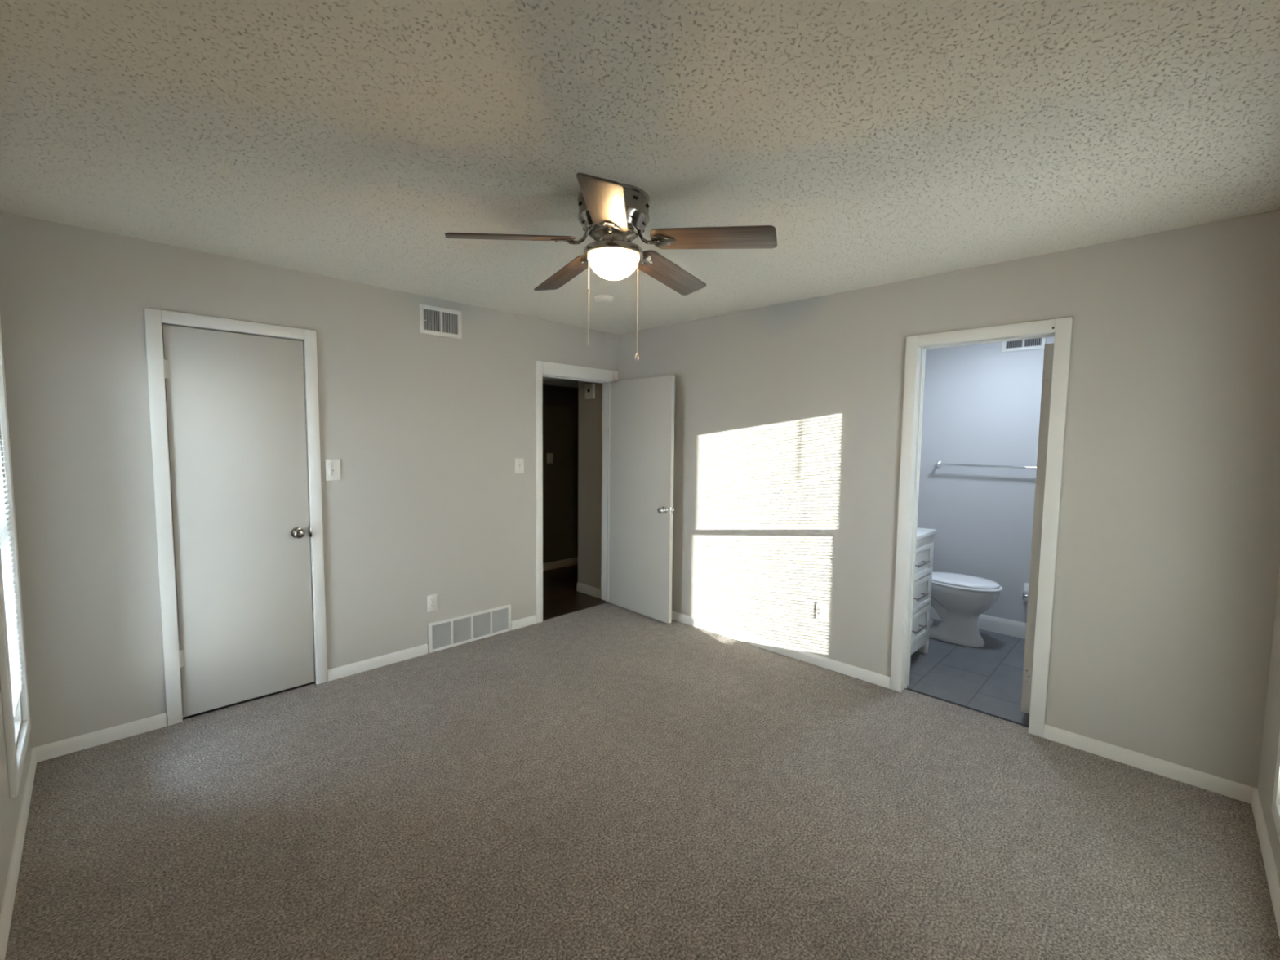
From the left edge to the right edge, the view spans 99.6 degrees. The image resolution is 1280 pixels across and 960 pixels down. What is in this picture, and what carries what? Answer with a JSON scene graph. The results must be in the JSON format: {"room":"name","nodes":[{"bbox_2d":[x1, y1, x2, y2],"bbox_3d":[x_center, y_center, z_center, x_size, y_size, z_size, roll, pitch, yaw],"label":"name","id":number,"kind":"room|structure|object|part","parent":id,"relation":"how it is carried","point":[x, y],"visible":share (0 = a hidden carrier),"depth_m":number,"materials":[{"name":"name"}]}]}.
{"room":"empty bedroom","nodes":[
{"label":"empty bedroom","id":0,"kind":"room"},
{"bbox_2d":[0,429,31,913],"bbox_3d":[-1.351,0.199,0.881,4.114,2.440,0.160,5,6,44],"label":"wall","id":1,"kind":"structure","parent":0,"point":[9,808],"depth_m":1.81,"materials":[{"name":"grey paint"}]},
{"bbox_2d":[0,318,31,799],"bbox_3d":[-2.443,0.188,1.973,0.630,1.805,0.178,5,6,44],"label":"window","id":2,"kind":"structure","parent":1,"relation":"in","point":[15,757],"depth_m":2.17,"materials":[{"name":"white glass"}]},
{"bbox_3d":[-2.450,0.189,1.966,0.510,1.685,0.158,5,6,44],"label":"frame","id":3,"kind":"part","parent":2,"relation":"part of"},
{"bbox_2d":[0,391,22,719],"bbox_3d":[-2.389,0.118,2.022,0.462,1.510,0.039,5,6,44],"label":"mini blind","id":4,"kind":"object","parent":2,"relation":"attached to","point":[12,631],"visible":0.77,"depth_m":2.09,"materials":[{"name":"white plastic"}]},
{"bbox_3d":[-2.285,0.136,1.931,0.001,1.479,0.001,5,6,44],"label":"ladder cord","id":5,"kind":"part","parent":4,"relation":"part of","materials":[{"name":"white fabric"}]},
{"bbox_3d":[-2.401,0.866,2.073,0.462,0.010,0.022,5,6,44],"label":"rail","id":6,"kind":"part","parent":4,"relation":"part of","materials":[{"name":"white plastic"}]},
{"bbox_2d":[0,748,36,959],"bbox_3d":[-1.360,1.373,1.086,3.954,0.068,0.014,5,6,44],"label":"baseboard","id":7,"kind":"structure","parent":1,"relation":"attached to","point":[6,914],"depth_m":1.84,"materials":[{"name":"white wood"}]},
{"bbox_2d":[0,211,617,748],"bbox_3d":[-1.542,-0.012,3.689,0.115,2.440,3.898,5,6,44],"label":"wall","id":8,"kind":"structure","parent":0,"point":[427,432],"depth_m":2.91,"materials":[{"name":"grey paint"}]},
{"bbox_2d":[31,712,166,762],"bbox_3d":[-2.604,1.245,2.625,0.014,0.068,0.462,5,6,44],"label":"baseboard","id":9,"kind":"structure","parent":8,"relation":"attached to","point":[48,751],"depth_m":2.61,"materials":[{"name":"white wood"}]},
{"bbox_2d":[144,307,327,725],"bbox_3d":[-2.192,0.196,3.002,0.176,2.113,0.742,5,6,44],"label":"door","id":10,"kind":"structure","parent":8,"relation":"in","point":[233,404],"depth_m":2.95,"materials":[{"name":"white paint"}]},
{"bbox_3d":[-1.973,0.310,3.134,0.036,0.055,0.055,5,6,44],"label":"knob","id":11,"kind":"part","parent":10,"relation":"part of","materials":[{"name":"grey metal"}]},
{"bbox_3d":[-1.953,0.306,3.203,0.018,0.060,0.013,5,6,44],"label":"strike plate","id":12,"kind":"part","parent":10,"relation":"part of","materials":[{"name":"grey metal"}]},
{"bbox_2d":[324,458,341,480],"bbox_3d":[-1.856,-0.062,3.274,0.013,0.128,0.083,5,6,44],"label":"light switch","id":13,"kind":"object","parent":8,"relation":"attached to","point":[332,467],"visible":1,"depth_m":3.27,"materials":[{"name":"white plastic"}]},
{"bbox_2d":[327,644,427,681],"bbox_3d":[-1.698,1.187,3.541,0.014,0.068,0.624,5,6,44],"label":"baseboard","id":14,"kind":"structure","parent":8,"relation":"attached to","point":[346,670],"depth_m":3.52,"materials":[{"name":"white wood"}]},
{"bbox_2d":[426,593,437,612],"bbox_3d":[-1.447,0.857,3.771,0.008,0.116,0.072,5,6,44],"label":"wall outlet","id":15,"kind":"object","parent":8,"relation":"attached to","point":[432,600],"visible":1,"depth_m":3.77,"materials":[{"name":"white plastic"}]},
{"bbox_2d":[419,303,462,338],"bbox_3d":[-1.353,-1.080,3.692,0.022,0.190,0.297,5,6,44],"label":"air vent","id":16,"kind":"object","parent":8,"relation":"in","point":[437,321],"visible":1,"depth_m":3.69,"materials":[{"name":"white metal"}]},
{"bbox_2d":[427,604,511,653],"bbox_3d":[-1.241,1.087,3.994,0.018,0.209,0.654,5,6,44],"label":"air vent","id":17,"kind":"object","parent":8,"relation":"in","point":[446,633],"visible":1,"depth_m":3.97,"materials":[{"name":"white metal"}]},
{"bbox_2d":[515,457,524,473],"bbox_3d":[-0.933,-0.111,4.205,0.016,0.116,0.080,5,6,44],"label":"light switch","id":18,"kind":"object","parent":8,"relation":"attached to","point":[519,462],"visible":1,"depth_m":4.20,"materials":[{"name":"white plastic"}]},
{"bbox_2d":[511,614,536,630],"bbox_3d":[-0.927,1.137,4.320,0.014,0.068,0.231,5,6,44],"label":"baseboard","id":19,"kind":"structure","parent":8,"relation":"attached to","point":[517,624],"depth_m":4.31,"materials":[{"name":"white wood"}]},
{"bbox_2d":[535,360,675,623],"bbox_3d":[-0.291,0.113,4.412,0.931,2.111,0.879,5,6,44],"label":"door","id":20,"kind":"structure","parent":8,"relation":"in","point":[637,415],"depth_m":4.55,"materials":[{"name":"white paint"}]},
{"bbox_3d":[-0.569,0.090,4.686,0.149,2.111,0.879,5,6,44],"label":"casing","id":21,"kind":"part","parent":20,"relation":"part of","materials":[{"name":"white wood"}]},
{"bbox_3d":[0.166,0.245,4.328,0.036,0.055,0.055,-3,6,-43],"label":"knob","id":22,"kind":"part","parent":20,"relation":"part of","materials":[{"name":"silver metal"}]},
{"bbox_2d":[542,384,577,563],"bbox_3d":[-1.549,0.010,5.716,0.100,2.104,4.000,5,6,44],"label":"wall","id":23,"kind":"structure","parent":0,"point":[560,403],"depth_m":6.27,"materials":[{"name":"grey paint"}]},
{"bbox_2d":[546,453,552,463],"bbox_3d":[-1.024,-0.246,6.149,0.008,0.118,0.080,5,6,44],"label":"light switch","id":24,"kind":"object","parent":23,"relation":"attached to","point":[549,455],"visible":1,"depth_m":6.14,"materials":[{"name":"white plastic"}]},
{"bbox_2d":[542,556,577,570],"bbox_3d":[-1.484,1.018,5.786,0.014,0.085,3.900,5,6,44],"label":"baseboard","id":25,"kind":"structure","parent":23,"relation":"attached to","point":[574,561],"depth_m":6.33,"materials":[{"name":"wood"}]},
{"bbox_2d":[542,377,577,387],"bbox_3d":[-1.069,-1.049,5.174,1.415,0.100,4.000,5,6,44],"label":"ceiling","id":26,"kind":"structure","parent":0,"point":[545,380],"depth_m":5.78,"materials":[{"name":"paint"}]},
{"bbox_2d":[577,380,602,589],"bbox_3d":[0.111,0.027,5.740,0.401,2.104,1.635,5,6,44],"label":"wall","id":27,"kind":"structure","parent":0,"point":[589,411],"depth_m":5.18,"materials":[{"name":"paint"}]},
{"bbox_2d":[576,582,600,598],"bbox_3d":[-0.486,1.070,5.236,0.383,0.085,0.014,5,6,44],"label":"baseboard","id":28,"kind":"structure","parent":27,"relation":"attached to","point":[587,589],"depth_m":5.24,"materials":[{"name":"white wood"}]},
{"bbox_2d":[585,383,595,399],"bbox_3d":[-0.471,-0.831,5.085,0.120,0.136,0.036,5,6,44],"label":"door chime","id":29,"kind":"object","parent":27,"relation":"attached to","point":[589,388],"visible":1,"depth_m":5.06,"materials":[{"name":"white plastic"}]},
{"bbox_2d":[0,0,1279,334],"bbox_3d":[-0.065,-1.155,2.155,4.229,0.100,3.898,5,6,44],"label":"ceiling","id":30,"kind":"structure","parent":0,"point":[881,142],"depth_m":1.65,"materials":[{"name":"paint"}]},
{"bbox_2d":[594,294,613,304],"bbox_3d":[-0.240,-1.195,3.604,0.128,0.040,0.128,5,6,44],"label":"smoke detector","id":31,"kind":"object","parent":30,"relation":"attached to","point":[602,299],"visible":1,"depth_m":3.56,"materials":[{"name":"white plastic"}]},
{"bbox_2d":[444,173,777,361],"bbox_3d":[-0.100,-0.793,2.187,1.216,0.628,1.208,5,6,44],"label":"ceiling fan","id":32,"kind":"object","parent":30,"relation":"hanging from","point":[614,214],"visible":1,"depth_m":2.06,"materials":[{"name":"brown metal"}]},
{"bbox_3d":[-0.481,-0.911,2.030,0.474,0.006,0.137,-6,19,-17],"label":"blade","id":33,"kind":"part","parent":32,"relation":"part of","materials":[{"name":"brown wood"}]},
{"bbox_3d":[-0.331,-0.941,2.466,0.137,0.006,0.474,-18,9,-34],"label":"blade","id":34,"kind":"part","parent":32,"relation":"part of","materials":[{"name":"brown wood"}]},
{"bbox_3d":[-0.201,-0.727,2.147,0.010,0.359,0.004,1,4,-1],"label":"pull chain","id":35,"kind":"part","parent":32,"relation":"part of","materials":[{"name":"metal"}]},
{"bbox_3d":[-0.111,-0.886,1.753,0.137,0.006,0.474,13,9,-1],"label":"blade","id":36,"kind":"part","parent":32,"relation":"part of","materials":[{"name":"brown wood"}]},
{"bbox_3d":[-0.105,-0.845,2.151,0.205,0.088,0.205,5,6,44],"label":"lamp shade","id":37,"kind":"part","parent":32,"relation":"part of","materials":[{"name":"white glass"}]},
{"bbox_3d":[-0.013,-0.704,2.149,0.010,0.400,0.003,2,4,13],"label":"pull chain","id":38,"kind":"part","parent":32,"relation":"part of","materials":[{"name":"metal"}]},
{"bbox_3d":[0.132,-0.936,2.459,0.137,0.006,0.474,-12,-9,36],"label":"blade","id":39,"kind":"part","parent":32,"relation":"part of","materials":[{"name":"brown wood"}]},
{"bbox_3d":[0.268,-0.902,2.019,0.474,0.006,0.137,8,-7,18],"label":"blade","id":40,"kind":"part","parent":32,"relation":"part of","materials":[{"name":"brown wood"}]},
{"bbox_2d":[4,564,1279,959],"bbox_3d":[-0.061,1.273,3.491,5.484,0.060,5.263,5,6,44],"label":"floor","id":41,"kind":"structure","parent":0,"point":[605,781],"depth_m":2.11,"materials":[{"name":"grey carpet"}]},
{"bbox_2d":[911,527,936,654],"bbox_3d":[1.707,0.794,3.779,0.503,0.890,0.636,5,6,44],"label":"vanity cabinet","id":42,"kind":"object","parent":41,"relation":"on","point":[925,536],"visible":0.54,"depth_m":3.71,"materials":[{"name":"white paint"}]},
{"bbox_3d":[1.870,1.001,3.635,0.044,0.013,0.210,5,6,44],"label":"handle","id":43,"kind":"part","parent":42,"relation":"part of","materials":[{"name":"grey metal"}]},
{"bbox_3d":[1.849,1.000,3.649,0.022,0.214,0.524,5,6,44],"label":"drawer","id":44,"kind":"part","parent":42,"relation":"part of","materials":[{"name":"white paint"}]},
{"bbox_3d":[1.872,0.780,3.619,0.044,0.013,0.210,5,6,44],"label":"handle","id":45,"kind":"part","parent":42,"relation":"part of","materials":[{"name":"grey metal"}]},
{"bbox_3d":[1.851,0.778,3.633,0.022,0.214,0.524,5,6,44],"label":"drawer","id":46,"kind":"part","parent":42,"relation":"part of","materials":[{"name":"white paint"}]},
{"bbox_3d":[1.875,0.558,3.602,0.044,0.013,0.210,5,6,44],"label":"handle","id":47,"kind":"part","parent":42,"relation":"part of","materials":[{"name":"grey metal"}]},
{"bbox_3d":[1.853,0.557,3.616,0.022,0.214,0.524,5,6,44],"label":"drawer","id":48,"kind":"part","parent":42,"relation":"part of","materials":[{"name":"white paint"}]},
{"bbox_3d":[2.037,1.194,3.880,0.045,0.084,0.045,5,6,44],"label":"leg","id":49,"kind":"part","parent":42,"relation":"part of","materials":[{"name":"white paint"}]},
{"bbox_2d":[916,527,936,541],"bbox_3d":[1.701,0.365,3.758,0.475,0.032,0.636,5,6,44],"label":"countertop","id":50,"kind":"structure","parent":42,"relation":"on","point":[922,533],"depth_m":3.71,"materials":[{"name":"white stone"}]},
{"bbox_2d":[928,572,1003,647],"bbox_3d":[2.345,0.840,4.211,0.798,0.751,0.420,5,6,44],"label":"toilet","id":51,"kind":"object","parent":41,"relation":"on","point":[959,600],"visible":0.51,"depth_m":4.03,"materials":[{"name":"white ceramic"}]},
{"bbox_3d":[2.438,0.757,4.114,0.502,0.026,0.360,5,6,44],"label":"lid","id":52,"kind":"part","parent":51,"relation":"part of","materials":[{"name":"white plastic"}]},
{"bbox_3d":[2.441,0.783,4.113,0.532,0.020,0.382,5,6,44],"label":"seat","id":53,"kind":"part","parent":51,"relation":"part of","materials":[{"name":"white plastic"}]},
{"bbox_2d":[904,688,1028,727],"bbox_3d":[1.847,1.291,3.086,0.635,0.007,0.018,5,6,44],"label":"transition strip","id":54,"kind":"object","parent":41,"relation":"on","point":[908,689],"visible":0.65,"depth_m":3.06,"materials":[{"name":"black metal"}]},
{"bbox_2d":[617,209,1279,788],"bbox_3d":[1.291,0.029,3.551,4.114,2.440,0.115,5,6,44],"label":"wall","id":55,"kind":"structure","parent":0,"point":[788,416],"depth_m":2.62,"materials":[{"name":"grey paint"}]},
{"bbox_2d":[671,610,890,688],"bbox_3d":[0.655,1.167,4.162,2.455,0.068,0.014,5,6,44],"label":"baseboard","id":56,"kind":"structure","parent":55,"relation":"attached to","point":[860,673],"depth_m":3.77,"materials":[{"name":"white wood"}]},
{"bbox_2d":[815,601,826,621],"bbox_3d":[1.205,0.875,3.603,0.072,0.116,0.008,5,6,44],"label":"wall outlet","id":57,"kind":"object","parent":55,"relation":"attached to","point":[820,611],"visible":1,"depth_m":3.60,"materials":[{"name":"white plastic"}]},
{"bbox_2d":[889,316,1072,737],"bbox_3d":[2.071,0.226,3.223,0.759,2.113,0.766,5,6,44],"label":"door frame","id":58,"kind":"structure","parent":55,"relation":"in","point":[1056,358],"depth_m":2.87,"materials":[{"name":"white paint"}]},
{"bbox_3d":[2.097,1.062,2.929,0.032,0.090,0.001,5,6,44],"label":"hinge plate","id":59,"kind":"part","parent":58,"relation":"part of","materials":[{"name":"white metal"}]},
{"bbox_3d":[2.114,-0.489,2.814,0.032,0.090,0.001,5,6,44],"label":"hinge plate","id":60,"kind":"part","parent":58,"relation":"part of","materials":[{"name":"white metal"}]},
{"bbox_2d":[1043,724,1255,804],"bbox_3d":[2.326,1.307,2.518,0.721,0.068,0.014,5,6,44],"label":"baseboard","id":61,"kind":"structure","parent":55,"relation":"attached to","point":[1222,786],"depth_m":2.48,"materials":[{"name":"white wood"}]},
{"bbox_2d":[916,336,1054,622],"bbox_3d":[3.086,0.040,4.075,2.165,2.500,0.100,5,6,44],"label":"wall","id":62,"kind":"structure","parent":0,"point":[982,402],"depth_m":4.33,"materials":[{"name":"paint"}]},
{"bbox_2d":[929,605,1026,639],"bbox_3d":[3.033,1.172,4.118,1.965,0.120,0.016,5,6,44],"label":"baseboard","id":63,"kind":"structure","parent":62,"relation":"attached to","point":[995,624],"depth_m":4.29,"materials":[{"name":"white wood"}]},
{"bbox_2d":[933,461,1036,469],"bbox_3d":[2.761,-0.109,4.258,0.828,0.052,0.084,5,6,44],"label":"towel bar","id":64,"kind":"object","parent":62,"relation":"attached to","point":[938,464],"visible":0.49,"depth_m":4.28,"materials":[{"name":"silver metal"}]},
{"bbox_2d":[1001,337,1046,352],"bbox_3d":[2.910,-1.065,4.103,0.275,0.165,0.008,5,6,44],"label":"air vent","id":65,"kind":"object","parent":62,"relation":"in","point":[1039,343],"visible":0.41,"depth_m":4.10,"materials":[{"name":"white metal"}]},
{"bbox_2d":[1022,582,1028,602],"bbox_3d":[2.985,0.872,4.098,0.140,0.145,0.085,5,6,44],"label":"toilet paper holder","id":66,"kind":"object","parent":62,"relation":"attached to","point":[1025,593],"visible":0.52,"depth_m":4.15,"materials":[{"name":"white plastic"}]},
{"bbox_2d":[1257,566,1279,880],"bbox_3d":[1.385,0.231,0.840,0.160,2.440,3.623,5,6,44],"label":"wall","id":67,"kind":"structure","parent":0,"point":[1271,731],"depth_m":2.10,"materials":[{"name":"grey paint"}]},
{"bbox_2d":[1251,788,1279,937],"bbox_3d":[1.310,1.409,0.989,0.014,0.068,3.623,5,6,44],"label":"baseboard","id":68,"kind":"structure","parent":67,"relation":"attached to","point":[1273,878],"depth_m":1.92,"materials":[{"name":"white wood"}]},
{"bbox_2d":[1271,732,1279,842],"bbox_3d":[1.854,0.283,1.335,0.178,1.805,1.165,5,6,44],"label":"window","id":69,"kind":"structure","parent":67,"relation":"in","point":[1276,797],"depth_m":1.82,"materials":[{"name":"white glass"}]}
]}

